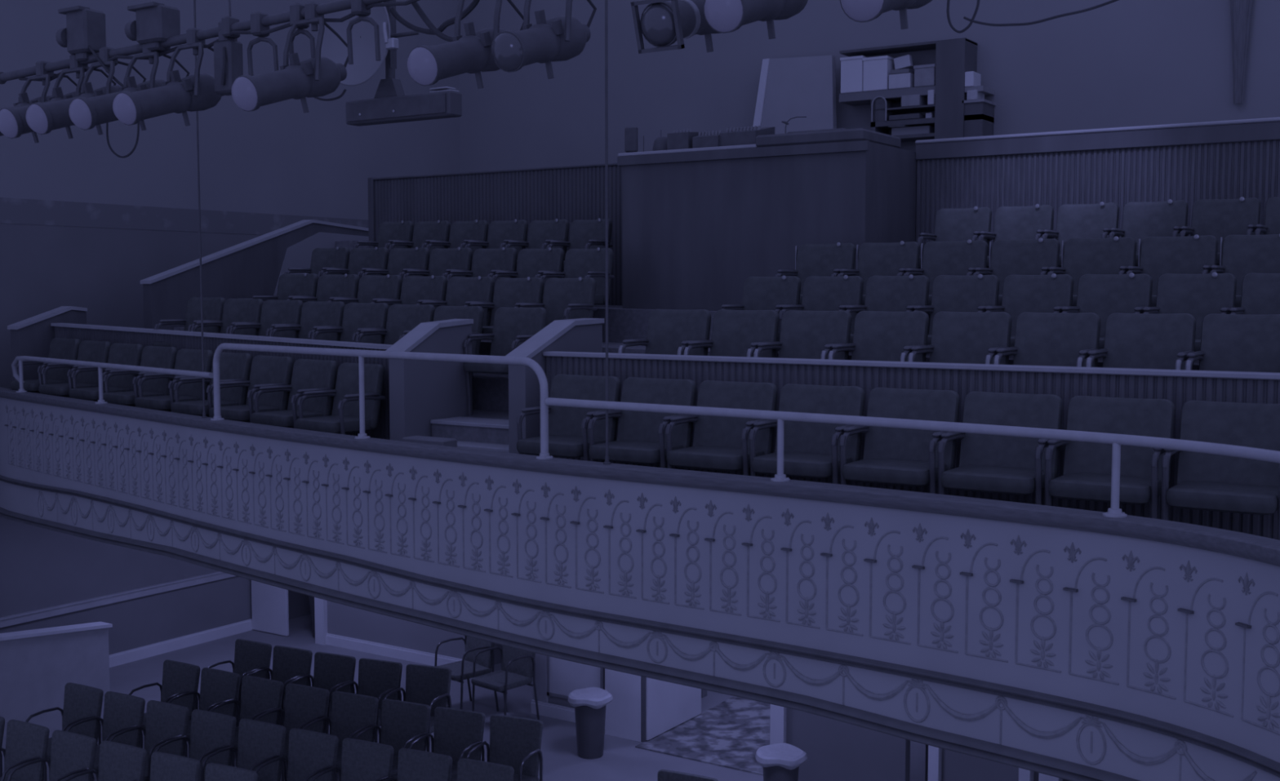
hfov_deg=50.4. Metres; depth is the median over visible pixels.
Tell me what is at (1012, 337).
seat cushion
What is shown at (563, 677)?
notice board
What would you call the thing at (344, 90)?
cable
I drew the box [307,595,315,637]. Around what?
door curtain
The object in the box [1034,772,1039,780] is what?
wall
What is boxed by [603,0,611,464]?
support rod
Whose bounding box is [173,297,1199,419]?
floor
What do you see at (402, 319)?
seat
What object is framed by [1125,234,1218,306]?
seat
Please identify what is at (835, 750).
wall
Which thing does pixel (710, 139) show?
console
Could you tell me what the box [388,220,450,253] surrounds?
seat
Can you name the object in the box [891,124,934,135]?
storage box
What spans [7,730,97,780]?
chair
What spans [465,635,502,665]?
wall
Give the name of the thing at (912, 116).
amplifier
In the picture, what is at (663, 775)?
chair
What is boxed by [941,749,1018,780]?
door leaf
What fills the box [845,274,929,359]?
seat
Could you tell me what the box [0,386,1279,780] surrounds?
balcony
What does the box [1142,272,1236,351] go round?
seat
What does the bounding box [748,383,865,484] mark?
seat
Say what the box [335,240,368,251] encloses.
floor
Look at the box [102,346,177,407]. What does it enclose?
seat
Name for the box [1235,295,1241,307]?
seat cushion
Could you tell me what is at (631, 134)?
monitor
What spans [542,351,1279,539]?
wall
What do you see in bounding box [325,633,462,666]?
baseboard
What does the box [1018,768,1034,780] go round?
trim
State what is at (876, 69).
storage box
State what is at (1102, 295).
seat
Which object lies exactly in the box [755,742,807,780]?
waste bin
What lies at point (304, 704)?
chair
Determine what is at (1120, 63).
wall
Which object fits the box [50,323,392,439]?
parapet
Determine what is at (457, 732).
chair
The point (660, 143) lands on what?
speaker
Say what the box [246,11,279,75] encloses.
bracket
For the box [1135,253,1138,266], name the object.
seat cushion
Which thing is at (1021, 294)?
seat
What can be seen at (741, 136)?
console
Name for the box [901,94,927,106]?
storage box
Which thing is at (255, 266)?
wall
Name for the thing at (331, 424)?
seat cushion
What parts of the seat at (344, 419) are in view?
armrest, backrest, armrest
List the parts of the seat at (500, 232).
armrest, backrest, armrest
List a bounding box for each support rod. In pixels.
[193,0,207,417]
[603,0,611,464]
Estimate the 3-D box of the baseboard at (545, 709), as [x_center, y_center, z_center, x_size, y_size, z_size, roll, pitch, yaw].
[-0.682,3.254,13.628,1.017,0.135,0.025,3,5,33]
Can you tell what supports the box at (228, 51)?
hanging from the pipe
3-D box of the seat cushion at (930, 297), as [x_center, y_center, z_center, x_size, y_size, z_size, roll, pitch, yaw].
[2.247,-0.663,10.101,0.450,0.097,0.440,3,5,33]
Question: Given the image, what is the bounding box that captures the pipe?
[0,0,419,84]
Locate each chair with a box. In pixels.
[0,716,4,777]
[0,720,49,780]
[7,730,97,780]
[25,683,103,760]
[62,741,146,780]
[66,691,145,773]
[109,700,189,780]
[128,660,199,731]
[150,751,200,780]
[154,709,236,780]
[168,667,240,742]
[200,719,286,780]
[204,763,257,780]
[208,639,271,726]
[210,675,286,780]
[247,645,312,726]
[254,728,338,780]
[255,683,329,763]
[288,652,355,734]
[302,691,378,773]
[311,737,394,780]
[331,657,402,742]
[354,699,430,780]
[381,664,451,746]
[383,748,452,780]
[408,706,484,780]
[434,635,498,711]
[457,758,514,780]
[465,714,542,780]
[471,645,539,719]
[657,769,717,780]
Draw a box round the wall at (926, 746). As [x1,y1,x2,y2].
[924,745,928,780]
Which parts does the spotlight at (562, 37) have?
shutter handle, shutter handle, shutter handle, shutter handle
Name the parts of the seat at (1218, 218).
armrest, backrest, armrest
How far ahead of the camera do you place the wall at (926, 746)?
11.68 m
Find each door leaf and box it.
[251,580,288,636]
[604,668,640,742]
[640,676,701,742]
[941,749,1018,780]
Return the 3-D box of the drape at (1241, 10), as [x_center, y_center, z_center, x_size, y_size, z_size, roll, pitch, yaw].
[6.302,-4.822,14.211,0.628,3.600,0.154,3,5,33]
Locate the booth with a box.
[617,128,916,311]
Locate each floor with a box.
[1,613,925,780]
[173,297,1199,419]
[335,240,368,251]
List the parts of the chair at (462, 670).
leg, seat, leg, backrest, leg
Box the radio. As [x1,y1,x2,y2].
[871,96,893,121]
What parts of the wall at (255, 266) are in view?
pale panel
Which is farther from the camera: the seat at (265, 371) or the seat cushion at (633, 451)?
the seat at (265, 371)
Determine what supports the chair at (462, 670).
on the floor at (620, 761)
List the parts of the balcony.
arched panel, ring chain, arched panel, ring chain, arched panel, ring chain, arched panel, ring chain, arched panel, ring chain, arched panel, ring chain, arched panel, ring chain, arched panel, ring chain, arched panel, ring chain, arched panel, ring chain, arched panel, ring chain, arched panel, ring chain, arched panel, ring chain, arched panel, ring chain, arched panel, ring chain, arched panel, ring chain, arched panel, ring chain, arched panel, ring chain, arched panel, ring chain, arched panel, ring chain, arched panel, ring chain, arched panel, ring chain, arched panel, ring chain, arched panel, ring chain, arched panel, ring chain, arched panel, ring chain, arched panel, ring chain, arched panel, ring chain, arched panel, ring chain, arched panel, ring chain, arched panel, ring chain, arched panel, ring chain, arched panel, ring chain, arched panel, ring chain, arched panel, ring chain, moulding, arched panel, ring chain, arched panel, ring chain, arched panel, ring chain, arched panel, ring chain, arched panel, ring chain, arched panel, ring chain, arched panel, ring chain, arched panel, ring chain, arched panel, ring chain, arched panel, ring chain, arched panel, ring chain, arched panel, ring chain, arched panel, ring chain, arched panel, ring chain, arched panel, ring chain, arched panel, ring chain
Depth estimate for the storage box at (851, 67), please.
16.37 m
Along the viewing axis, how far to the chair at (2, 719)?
10.87 m
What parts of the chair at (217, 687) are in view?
seat, backrest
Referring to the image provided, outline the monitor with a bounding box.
[624,126,638,152]
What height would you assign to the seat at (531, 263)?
0.861 m
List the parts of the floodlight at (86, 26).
knob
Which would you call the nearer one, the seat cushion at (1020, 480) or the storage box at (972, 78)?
the seat cushion at (1020, 480)
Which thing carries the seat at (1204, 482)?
on the floor
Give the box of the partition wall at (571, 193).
[368,162,622,305]
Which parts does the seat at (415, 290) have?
armrest, backrest, armrest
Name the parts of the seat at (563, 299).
armrest, backrest, armrest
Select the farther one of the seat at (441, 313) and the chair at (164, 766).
the seat at (441, 313)
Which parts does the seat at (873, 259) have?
armrest, edge trim, backrest, armrest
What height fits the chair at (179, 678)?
0.899 m
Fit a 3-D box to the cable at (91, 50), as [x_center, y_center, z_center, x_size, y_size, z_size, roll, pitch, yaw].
[-3.091,-1.914,7.880,0.525,0.388,0.016,3,5,33]
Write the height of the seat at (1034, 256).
0.861 m
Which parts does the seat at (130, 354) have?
armrest, armrest, backrest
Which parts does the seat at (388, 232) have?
armrest, backrest, armrest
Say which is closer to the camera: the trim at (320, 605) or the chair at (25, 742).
the chair at (25, 742)
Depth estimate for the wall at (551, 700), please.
13.76 m
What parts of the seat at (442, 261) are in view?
armrest, backrest, armrest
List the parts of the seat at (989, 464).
armrest, backrest, armrest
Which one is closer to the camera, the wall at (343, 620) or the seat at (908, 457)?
the seat at (908, 457)
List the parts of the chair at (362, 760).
backrest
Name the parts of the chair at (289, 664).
seat, backrest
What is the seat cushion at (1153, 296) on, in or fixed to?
on the seat at (1157, 256)
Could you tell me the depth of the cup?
15.97 m
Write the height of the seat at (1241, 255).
0.861 m
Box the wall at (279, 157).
[0,0,459,655]
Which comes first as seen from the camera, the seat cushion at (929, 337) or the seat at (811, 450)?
the seat at (811, 450)
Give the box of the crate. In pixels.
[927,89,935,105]
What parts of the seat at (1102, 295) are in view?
armrest, backrest, number plate, armrest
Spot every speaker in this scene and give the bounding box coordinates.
[346,0,462,125]
[652,129,666,151]
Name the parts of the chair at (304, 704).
seat, backrest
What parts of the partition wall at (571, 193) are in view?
post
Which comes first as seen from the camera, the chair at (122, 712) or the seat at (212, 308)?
the chair at (122, 712)
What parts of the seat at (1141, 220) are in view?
armrest, backrest, armrest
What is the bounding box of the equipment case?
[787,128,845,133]
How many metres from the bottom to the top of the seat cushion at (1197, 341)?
0.097 m
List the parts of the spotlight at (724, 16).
shutter handle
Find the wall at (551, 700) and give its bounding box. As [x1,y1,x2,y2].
[547,668,604,708]
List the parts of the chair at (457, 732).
seat, backrest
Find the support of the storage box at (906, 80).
on the shelf unit
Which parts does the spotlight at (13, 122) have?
shutter handle, shutter handle, shutter handle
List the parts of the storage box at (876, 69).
lid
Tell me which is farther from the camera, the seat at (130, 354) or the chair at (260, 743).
the seat at (130, 354)
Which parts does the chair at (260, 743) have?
backrest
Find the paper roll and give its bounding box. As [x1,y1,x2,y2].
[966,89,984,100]
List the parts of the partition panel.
edge frame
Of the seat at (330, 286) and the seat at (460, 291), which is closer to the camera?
the seat at (460, 291)
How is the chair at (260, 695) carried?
on the floor at (620, 761)
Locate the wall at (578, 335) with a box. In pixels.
[506,318,604,456]
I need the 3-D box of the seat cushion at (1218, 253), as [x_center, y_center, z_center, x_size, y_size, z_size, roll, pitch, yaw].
[4.179,-0.944,9.831,0.415,0.097,0.440,3,5,33]
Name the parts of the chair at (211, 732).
seat, backrest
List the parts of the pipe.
lamp bracket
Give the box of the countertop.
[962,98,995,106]
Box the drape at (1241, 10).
[1230,0,1252,104]
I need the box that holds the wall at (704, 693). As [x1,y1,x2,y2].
[701,689,706,698]
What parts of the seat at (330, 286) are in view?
armrest, backrest, armrest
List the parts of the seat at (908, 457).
armrest, backrest, armrest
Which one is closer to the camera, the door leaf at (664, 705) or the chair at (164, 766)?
the chair at (164, 766)
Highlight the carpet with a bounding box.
[635,696,770,775]
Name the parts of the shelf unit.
shelf, shelf, shelf, shelf, bracket shelf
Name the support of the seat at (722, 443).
on the floor
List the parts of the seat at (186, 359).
armrest, armrest, backrest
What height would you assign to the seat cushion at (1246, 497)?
0.097 m
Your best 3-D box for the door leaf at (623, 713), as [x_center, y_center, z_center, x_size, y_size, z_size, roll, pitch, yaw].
[-0.005,2.203,13.290,0.416,2.280,0.590,3,5,33]
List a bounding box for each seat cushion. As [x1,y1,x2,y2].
[9,378,67,392]
[38,382,97,396]
[68,386,129,400]
[102,391,164,405]
[134,395,199,410]
[152,341,173,346]
[171,400,238,416]
[209,404,279,422]
[251,409,323,427]
[295,415,373,434]
[463,362,508,373]
[481,325,493,333]
[516,435,605,457]
[588,440,682,464]
[666,445,764,471]
[751,451,852,478]
[799,294,802,304]
[841,457,946,486]
[849,333,853,343]
[862,294,865,305]
[927,334,931,345]
[928,294,932,305]
[940,465,1044,495]
[986,256,989,267]
[997,294,1002,306]
[1009,335,1015,346]
[1048,472,1161,504]
[1058,254,1062,266]
[1071,294,1077,306]
[1098,337,1104,349]
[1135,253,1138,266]
[1151,294,1156,306]
[1166,480,1278,515]
[1194,338,1200,351]
[1216,252,1220,265]
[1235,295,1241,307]
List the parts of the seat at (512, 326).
armrest, backrest, armrest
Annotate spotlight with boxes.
[0,53,116,138]
[0,60,77,142]
[26,46,146,134]
[68,43,190,130]
[112,27,224,125]
[231,1,348,112]
[407,0,523,88]
[491,0,596,79]
[631,0,720,53]
[703,0,807,39]
[840,0,932,29]
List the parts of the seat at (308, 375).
armrest, backrest, armrest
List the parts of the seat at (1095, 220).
armrest, backrest, armrest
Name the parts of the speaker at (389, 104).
plate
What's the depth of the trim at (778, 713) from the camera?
11.88 m
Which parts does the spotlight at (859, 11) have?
shutter handle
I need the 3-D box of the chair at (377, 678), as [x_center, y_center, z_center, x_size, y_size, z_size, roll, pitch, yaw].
[-2.488,2.961,12.402,0.494,0.899,0.534,2,5,23]
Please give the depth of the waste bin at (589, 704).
12.52 m
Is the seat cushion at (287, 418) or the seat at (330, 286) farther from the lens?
the seat at (330, 286)
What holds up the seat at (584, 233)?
on the floor at (490, 391)
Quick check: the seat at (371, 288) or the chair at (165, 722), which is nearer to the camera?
the chair at (165, 722)
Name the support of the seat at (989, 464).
on the floor
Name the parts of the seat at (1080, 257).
armrest, edge trim, backrest, armrest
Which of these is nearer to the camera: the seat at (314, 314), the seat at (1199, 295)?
the seat at (1199, 295)
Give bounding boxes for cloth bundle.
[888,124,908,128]
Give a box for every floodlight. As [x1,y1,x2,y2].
[55,4,106,62]
[124,0,180,52]
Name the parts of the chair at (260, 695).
seat, backrest, leg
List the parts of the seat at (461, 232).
armrest, backrest, armrest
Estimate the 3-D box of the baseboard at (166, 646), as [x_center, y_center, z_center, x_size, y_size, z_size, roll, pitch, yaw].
[-7.287,3.241,13.763,0.030,0.140,8.600,3,5,33]
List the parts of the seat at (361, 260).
armrest, backrest, armrest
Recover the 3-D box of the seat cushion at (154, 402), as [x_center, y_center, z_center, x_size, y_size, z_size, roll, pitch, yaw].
[-4.091,0.106,11.841,0.465,0.097,0.440,3,5,40]
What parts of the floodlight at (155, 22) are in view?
knob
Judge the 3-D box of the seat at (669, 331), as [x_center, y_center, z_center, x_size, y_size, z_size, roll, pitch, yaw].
[0.174,-0.139,9.526,0.525,0.856,0.546,3,5,33]
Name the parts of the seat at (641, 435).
armrest, backrest, armrest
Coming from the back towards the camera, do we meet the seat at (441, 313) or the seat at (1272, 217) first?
the seat at (441, 313)
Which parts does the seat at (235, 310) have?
armrest, backrest, armrest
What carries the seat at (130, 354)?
on the floor
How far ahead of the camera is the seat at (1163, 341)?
7.89 m
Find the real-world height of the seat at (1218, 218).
0.861 m
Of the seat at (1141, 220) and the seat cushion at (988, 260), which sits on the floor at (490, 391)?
the seat at (1141, 220)
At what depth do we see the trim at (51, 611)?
15.54 m
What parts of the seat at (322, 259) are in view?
armrest, backrest, armrest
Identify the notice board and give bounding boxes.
[546,656,604,699]
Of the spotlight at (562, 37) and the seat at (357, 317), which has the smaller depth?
the spotlight at (562, 37)
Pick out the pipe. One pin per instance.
(232, 28)
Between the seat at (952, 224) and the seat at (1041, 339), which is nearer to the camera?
the seat at (1041, 339)
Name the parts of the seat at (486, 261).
armrest, backrest, armrest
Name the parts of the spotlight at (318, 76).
shutter handle, shutter handle, shutter handle, shutter handle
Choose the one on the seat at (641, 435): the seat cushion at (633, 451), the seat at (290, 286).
the seat cushion at (633, 451)
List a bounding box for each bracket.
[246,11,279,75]
[288,2,315,65]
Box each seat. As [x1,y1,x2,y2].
[9,337,80,392]
[38,340,111,396]
[68,342,143,400]
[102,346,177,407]
[134,348,213,412]
[152,297,225,346]
[171,351,252,417]
[191,298,263,335]
[209,355,293,422]
[228,299,303,338]
[251,358,337,428]
[252,272,319,303]
[269,301,345,341]
[284,246,350,277]
[291,273,359,305]
[295,362,385,434]
[311,302,389,344]
[321,246,389,278]
[333,274,402,306]
[353,220,413,248]
[355,304,435,344]
[361,246,430,278]
[376,275,447,309]
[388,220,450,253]
[402,247,472,279]
[408,306,484,355]
[422,275,494,326]
[426,219,488,265]
[446,247,517,325]
[462,306,546,416]
[464,219,528,270]
[469,276,544,377]
[492,247,564,297]
[504,218,568,271]
[515,373,621,461]
[520,276,597,326]
[540,247,613,305]
[546,217,613,271]
[587,377,696,468]
[617,309,711,355]
[665,380,777,475]
[684,309,779,357]
[721,275,801,357]
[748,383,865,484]
[753,310,851,359]
[774,242,856,351]
[778,275,863,338]
[827,311,928,362]
[836,240,919,305]
[839,387,959,493]
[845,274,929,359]
[902,239,988,305]
[907,311,1012,364]
[913,274,999,345]
[916,206,992,268]
[937,391,1062,505]
[973,237,1060,306]
[977,204,1054,267]
[985,273,1073,346]
[993,311,1100,367]
[1041,201,1119,266]
[1044,395,1175,519]
[1047,235,1137,306]
[1061,272,1152,349]
[1085,312,1195,370]
[1108,199,1188,266]
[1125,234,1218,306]
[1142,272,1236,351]
[1161,400,1279,540]
[1179,196,1261,265]
[1185,313,1279,373]
[1209,234,1279,307]
[1229,272,1279,314]
[1254,196,1279,235]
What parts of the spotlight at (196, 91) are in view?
shutter handle, shutter handle, shutter handle, shutter handle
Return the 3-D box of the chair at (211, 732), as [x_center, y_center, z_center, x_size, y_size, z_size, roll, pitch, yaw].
[-3.553,3.075,10.839,0.494,0.899,0.534,2,5,28]
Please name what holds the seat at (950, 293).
on the floor at (490, 391)
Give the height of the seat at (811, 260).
0.861 m
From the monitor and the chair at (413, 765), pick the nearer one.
the chair at (413, 765)
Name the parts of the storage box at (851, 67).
lid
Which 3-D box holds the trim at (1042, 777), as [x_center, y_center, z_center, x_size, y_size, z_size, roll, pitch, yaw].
[3.179,2.408,10.461,0.153,2.280,0.150,3,5,33]
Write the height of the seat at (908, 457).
0.857 m
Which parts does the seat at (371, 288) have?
armrest, backrest, armrest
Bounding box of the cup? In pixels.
[925,112,933,118]
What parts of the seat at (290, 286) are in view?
armrest, backrest, armrest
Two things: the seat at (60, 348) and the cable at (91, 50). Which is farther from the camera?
the seat at (60, 348)
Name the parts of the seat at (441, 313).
backrest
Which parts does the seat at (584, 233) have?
armrest, backrest, armrest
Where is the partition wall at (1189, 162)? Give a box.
[915,116,1279,274]
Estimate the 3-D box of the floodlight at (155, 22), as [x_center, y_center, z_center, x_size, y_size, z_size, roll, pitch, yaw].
[-2.755,-2.048,7.692,0.275,0.250,0.180,3,5,33]
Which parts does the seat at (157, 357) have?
armrest, armrest, backrest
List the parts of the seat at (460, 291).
armrest, backrest, armrest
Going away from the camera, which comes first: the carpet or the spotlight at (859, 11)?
the spotlight at (859, 11)
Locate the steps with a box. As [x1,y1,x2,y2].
[402,417,509,453]
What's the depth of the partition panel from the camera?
16.84 m
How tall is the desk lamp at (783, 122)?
0.189 m
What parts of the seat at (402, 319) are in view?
armrest, backrest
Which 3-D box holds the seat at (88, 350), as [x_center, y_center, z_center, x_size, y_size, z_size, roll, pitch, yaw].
[-5.386,-0.041,12.995,0.540,0.856,0.546,3,5,40]
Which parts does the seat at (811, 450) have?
armrest, backrest, armrest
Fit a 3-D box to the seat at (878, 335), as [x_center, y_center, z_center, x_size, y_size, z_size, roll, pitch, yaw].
[1.517,-0.075,8.649,0.525,0.856,0.546,3,5,33]
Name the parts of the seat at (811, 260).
armrest, edge trim, backrest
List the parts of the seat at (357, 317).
armrest, backrest, armrest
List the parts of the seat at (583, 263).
armrest, backrest, armrest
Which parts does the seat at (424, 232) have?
armrest, backrest, armrest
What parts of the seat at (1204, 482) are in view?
armrest, backrest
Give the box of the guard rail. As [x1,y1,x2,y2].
[11,342,1279,518]
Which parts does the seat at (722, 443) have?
armrest, backrest, armrest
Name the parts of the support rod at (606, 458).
rod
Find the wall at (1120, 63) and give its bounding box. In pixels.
[457,0,1279,172]
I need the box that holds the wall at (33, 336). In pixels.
[7,306,87,393]
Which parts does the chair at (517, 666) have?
leg, seat, leg, backrest, leg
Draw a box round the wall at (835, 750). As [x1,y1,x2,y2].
[786,707,910,780]
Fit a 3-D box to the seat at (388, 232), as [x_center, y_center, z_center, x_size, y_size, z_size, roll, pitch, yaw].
[-2.712,-1.370,14.385,0.490,0.861,0.547,3,5,33]
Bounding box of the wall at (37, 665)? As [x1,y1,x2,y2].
[0,622,112,728]
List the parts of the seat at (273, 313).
armrest, backrest, armrest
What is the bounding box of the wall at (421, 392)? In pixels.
[385,319,473,441]
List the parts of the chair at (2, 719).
backrest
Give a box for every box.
[213,20,243,95]
[840,55,866,93]
[862,55,894,91]
[888,72,914,88]
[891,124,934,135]
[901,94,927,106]
[913,63,935,87]
[964,71,981,86]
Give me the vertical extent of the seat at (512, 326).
0.856 m
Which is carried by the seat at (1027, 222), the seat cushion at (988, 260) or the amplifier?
the seat cushion at (988, 260)
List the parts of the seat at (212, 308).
armrest, backrest, armrest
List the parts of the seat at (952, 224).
armrest, backrest, armrest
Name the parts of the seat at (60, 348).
backrest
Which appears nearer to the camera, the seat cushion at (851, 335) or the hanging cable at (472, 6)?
the hanging cable at (472, 6)
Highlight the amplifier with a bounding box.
[888,113,925,120]
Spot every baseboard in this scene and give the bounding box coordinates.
[109,618,253,667]
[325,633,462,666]
[530,700,575,723]
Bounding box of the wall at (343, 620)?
[327,600,466,659]
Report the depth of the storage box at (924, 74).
15.87 m
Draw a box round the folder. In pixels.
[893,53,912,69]
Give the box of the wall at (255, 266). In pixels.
[139,219,368,330]
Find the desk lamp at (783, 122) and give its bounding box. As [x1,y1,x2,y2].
[782,115,806,133]
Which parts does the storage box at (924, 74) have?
lid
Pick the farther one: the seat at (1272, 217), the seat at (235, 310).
the seat at (235, 310)
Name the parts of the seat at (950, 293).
armrest, backrest, armrest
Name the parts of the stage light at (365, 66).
bracket arm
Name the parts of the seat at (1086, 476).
armrest, backrest, armrest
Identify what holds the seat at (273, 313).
on the floor at (490, 391)
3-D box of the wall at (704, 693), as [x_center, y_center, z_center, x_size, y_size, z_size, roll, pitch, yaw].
[-0.551,2.065,15.190,2.965,2.280,0.100,3,5,33]
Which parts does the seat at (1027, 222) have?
armrest, backrest, armrest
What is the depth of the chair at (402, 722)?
11.27 m
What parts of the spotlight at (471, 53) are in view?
shutter handle, shutter handle, shutter handle, shutter handle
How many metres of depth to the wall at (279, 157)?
15.89 m
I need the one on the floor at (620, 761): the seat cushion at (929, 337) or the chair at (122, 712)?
the chair at (122, 712)
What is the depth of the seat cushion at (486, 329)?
11.16 m
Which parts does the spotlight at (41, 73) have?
shutter handle, shutter handle, shutter handle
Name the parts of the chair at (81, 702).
seat, backrest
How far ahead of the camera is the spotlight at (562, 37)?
6.01 m
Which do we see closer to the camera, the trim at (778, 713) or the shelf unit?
the trim at (778, 713)
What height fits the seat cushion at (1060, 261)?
0.097 m
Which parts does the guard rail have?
post, post, rail, post, hoop rail, post, rail, post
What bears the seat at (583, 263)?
on the floor at (490, 391)
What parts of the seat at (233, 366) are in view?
armrest, armrest, backrest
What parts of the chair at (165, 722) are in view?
seat, backrest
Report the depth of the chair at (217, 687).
12.19 m
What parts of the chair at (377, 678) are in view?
seat, backrest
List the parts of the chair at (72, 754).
backrest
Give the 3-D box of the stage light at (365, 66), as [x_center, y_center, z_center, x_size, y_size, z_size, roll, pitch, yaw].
[-1.799,-3.663,8.877,0.695,3.325,0.273,3,5,33]
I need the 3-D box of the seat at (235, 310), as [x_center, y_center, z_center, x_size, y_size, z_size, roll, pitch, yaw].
[-3.803,-0.419,12.541,0.525,0.856,0.546,3,5,33]
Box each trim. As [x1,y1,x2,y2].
[0,197,368,235]
[0,571,235,627]
[314,597,327,645]
[532,653,547,702]
[769,704,786,745]
[928,745,942,780]
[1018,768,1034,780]
[1038,773,1062,780]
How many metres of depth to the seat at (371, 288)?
12.40 m
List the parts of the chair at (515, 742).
backrest, seat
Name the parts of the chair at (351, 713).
seat, backrest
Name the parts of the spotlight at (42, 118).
shutter handle, shutter handle, shutter handle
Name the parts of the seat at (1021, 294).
armrest, backrest, number plate, armrest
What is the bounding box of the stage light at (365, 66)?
[320,0,418,85]
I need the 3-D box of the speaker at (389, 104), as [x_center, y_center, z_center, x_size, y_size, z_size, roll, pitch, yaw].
[-1.577,-3.781,8.854,0.932,4.000,0.151,3,5,33]
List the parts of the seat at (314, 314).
armrest, backrest, armrest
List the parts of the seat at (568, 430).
armrest, backrest, armrest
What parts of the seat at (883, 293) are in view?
armrest, backrest, armrest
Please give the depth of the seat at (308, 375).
10.77 m
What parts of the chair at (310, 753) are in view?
backrest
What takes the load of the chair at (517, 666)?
on the floor at (620, 761)
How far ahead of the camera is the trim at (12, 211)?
15.74 m
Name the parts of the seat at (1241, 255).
armrest, edge trim, backrest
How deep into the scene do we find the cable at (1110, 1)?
5.03 m
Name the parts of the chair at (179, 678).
seat, backrest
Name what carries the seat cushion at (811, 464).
on the seat at (811, 450)
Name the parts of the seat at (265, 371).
armrest, backrest, armrest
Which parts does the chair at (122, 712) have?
seat, backrest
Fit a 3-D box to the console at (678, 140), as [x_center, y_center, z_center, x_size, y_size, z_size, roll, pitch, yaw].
[0.419,-2.254,12.286,0.220,0.193,0.300,3,5,33]
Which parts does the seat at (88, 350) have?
armrest, backrest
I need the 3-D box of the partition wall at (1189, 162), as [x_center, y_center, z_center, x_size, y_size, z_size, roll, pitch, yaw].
[5.432,-1.319,10.150,7.100,1.500,0.150,3,5,33]
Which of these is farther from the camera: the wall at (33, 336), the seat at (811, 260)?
the wall at (33, 336)
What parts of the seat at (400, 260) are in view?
armrest, backrest, armrest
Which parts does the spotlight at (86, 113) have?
shutter handle, shutter handle, shutter handle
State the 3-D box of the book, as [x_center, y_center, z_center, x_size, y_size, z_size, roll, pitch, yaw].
[3.130,-3.774,16.149,0.231,0.050,0.260,3,5,33]
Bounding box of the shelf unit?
[839,37,995,142]
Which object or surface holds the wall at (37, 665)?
on the floor at (620, 761)
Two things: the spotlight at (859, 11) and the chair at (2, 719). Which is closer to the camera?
the spotlight at (859, 11)
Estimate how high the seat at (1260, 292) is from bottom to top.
0.861 m
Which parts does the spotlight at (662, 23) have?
gel frame, shutter handle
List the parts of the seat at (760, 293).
armrest, backrest, armrest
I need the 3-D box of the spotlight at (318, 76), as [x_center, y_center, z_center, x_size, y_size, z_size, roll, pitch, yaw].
[-1.760,-1.688,6.902,0.261,0.600,0.737,3,5,33]
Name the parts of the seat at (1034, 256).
armrest, edge trim, backrest, armrest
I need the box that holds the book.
[890,68,914,74]
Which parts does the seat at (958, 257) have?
armrest, edge trim, backrest, armrest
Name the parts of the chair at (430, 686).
backrest, seat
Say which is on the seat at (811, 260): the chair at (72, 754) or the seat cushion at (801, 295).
the seat cushion at (801, 295)
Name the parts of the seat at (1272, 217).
armrest, backrest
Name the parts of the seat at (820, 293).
armrest, backrest, armrest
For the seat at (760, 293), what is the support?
on the floor at (490, 391)
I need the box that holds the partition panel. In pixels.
[752,54,836,133]
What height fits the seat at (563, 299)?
0.861 m
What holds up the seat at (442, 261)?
on the floor at (490, 391)
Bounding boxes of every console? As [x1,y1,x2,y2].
[666,128,705,150]
[692,129,729,148]
[719,125,774,146]
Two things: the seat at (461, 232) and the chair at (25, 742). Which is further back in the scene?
the seat at (461, 232)
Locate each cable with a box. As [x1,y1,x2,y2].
[88,44,123,87]
[106,121,139,158]
[314,88,346,101]
[389,0,479,35]
[411,1,453,41]
[946,0,979,32]
[963,0,1118,26]
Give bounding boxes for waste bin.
[568,687,613,759]
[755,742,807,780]
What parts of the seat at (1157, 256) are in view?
armrest, edge trim, backrest, number plate, armrest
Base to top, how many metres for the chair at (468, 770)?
0.899 m
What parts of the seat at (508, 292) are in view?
armrest, backrest, armrest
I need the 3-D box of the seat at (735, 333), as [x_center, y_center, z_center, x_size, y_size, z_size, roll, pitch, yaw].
[0.621,-0.118,9.233,0.525,0.856,0.546,3,5,33]
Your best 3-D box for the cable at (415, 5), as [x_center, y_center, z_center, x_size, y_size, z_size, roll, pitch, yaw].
[-0.985,-1.813,6.626,0.384,0.282,0.028,3,5,33]
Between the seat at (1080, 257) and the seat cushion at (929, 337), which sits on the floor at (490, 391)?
the seat at (1080, 257)
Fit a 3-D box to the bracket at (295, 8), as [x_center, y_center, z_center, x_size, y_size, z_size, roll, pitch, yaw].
[-1.770,-1.847,7.078,0.183,0.321,0.090,3,5,33]
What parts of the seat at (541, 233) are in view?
armrest, backrest, armrest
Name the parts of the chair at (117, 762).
backrest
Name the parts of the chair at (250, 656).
backrest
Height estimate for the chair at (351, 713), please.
0.899 m
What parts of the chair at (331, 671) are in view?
seat, backrest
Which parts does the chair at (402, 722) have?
seat, backrest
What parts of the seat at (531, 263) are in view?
armrest, backrest, armrest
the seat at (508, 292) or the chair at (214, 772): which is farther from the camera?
the seat at (508, 292)
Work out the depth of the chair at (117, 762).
10.21 m
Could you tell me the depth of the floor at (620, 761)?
13.87 m

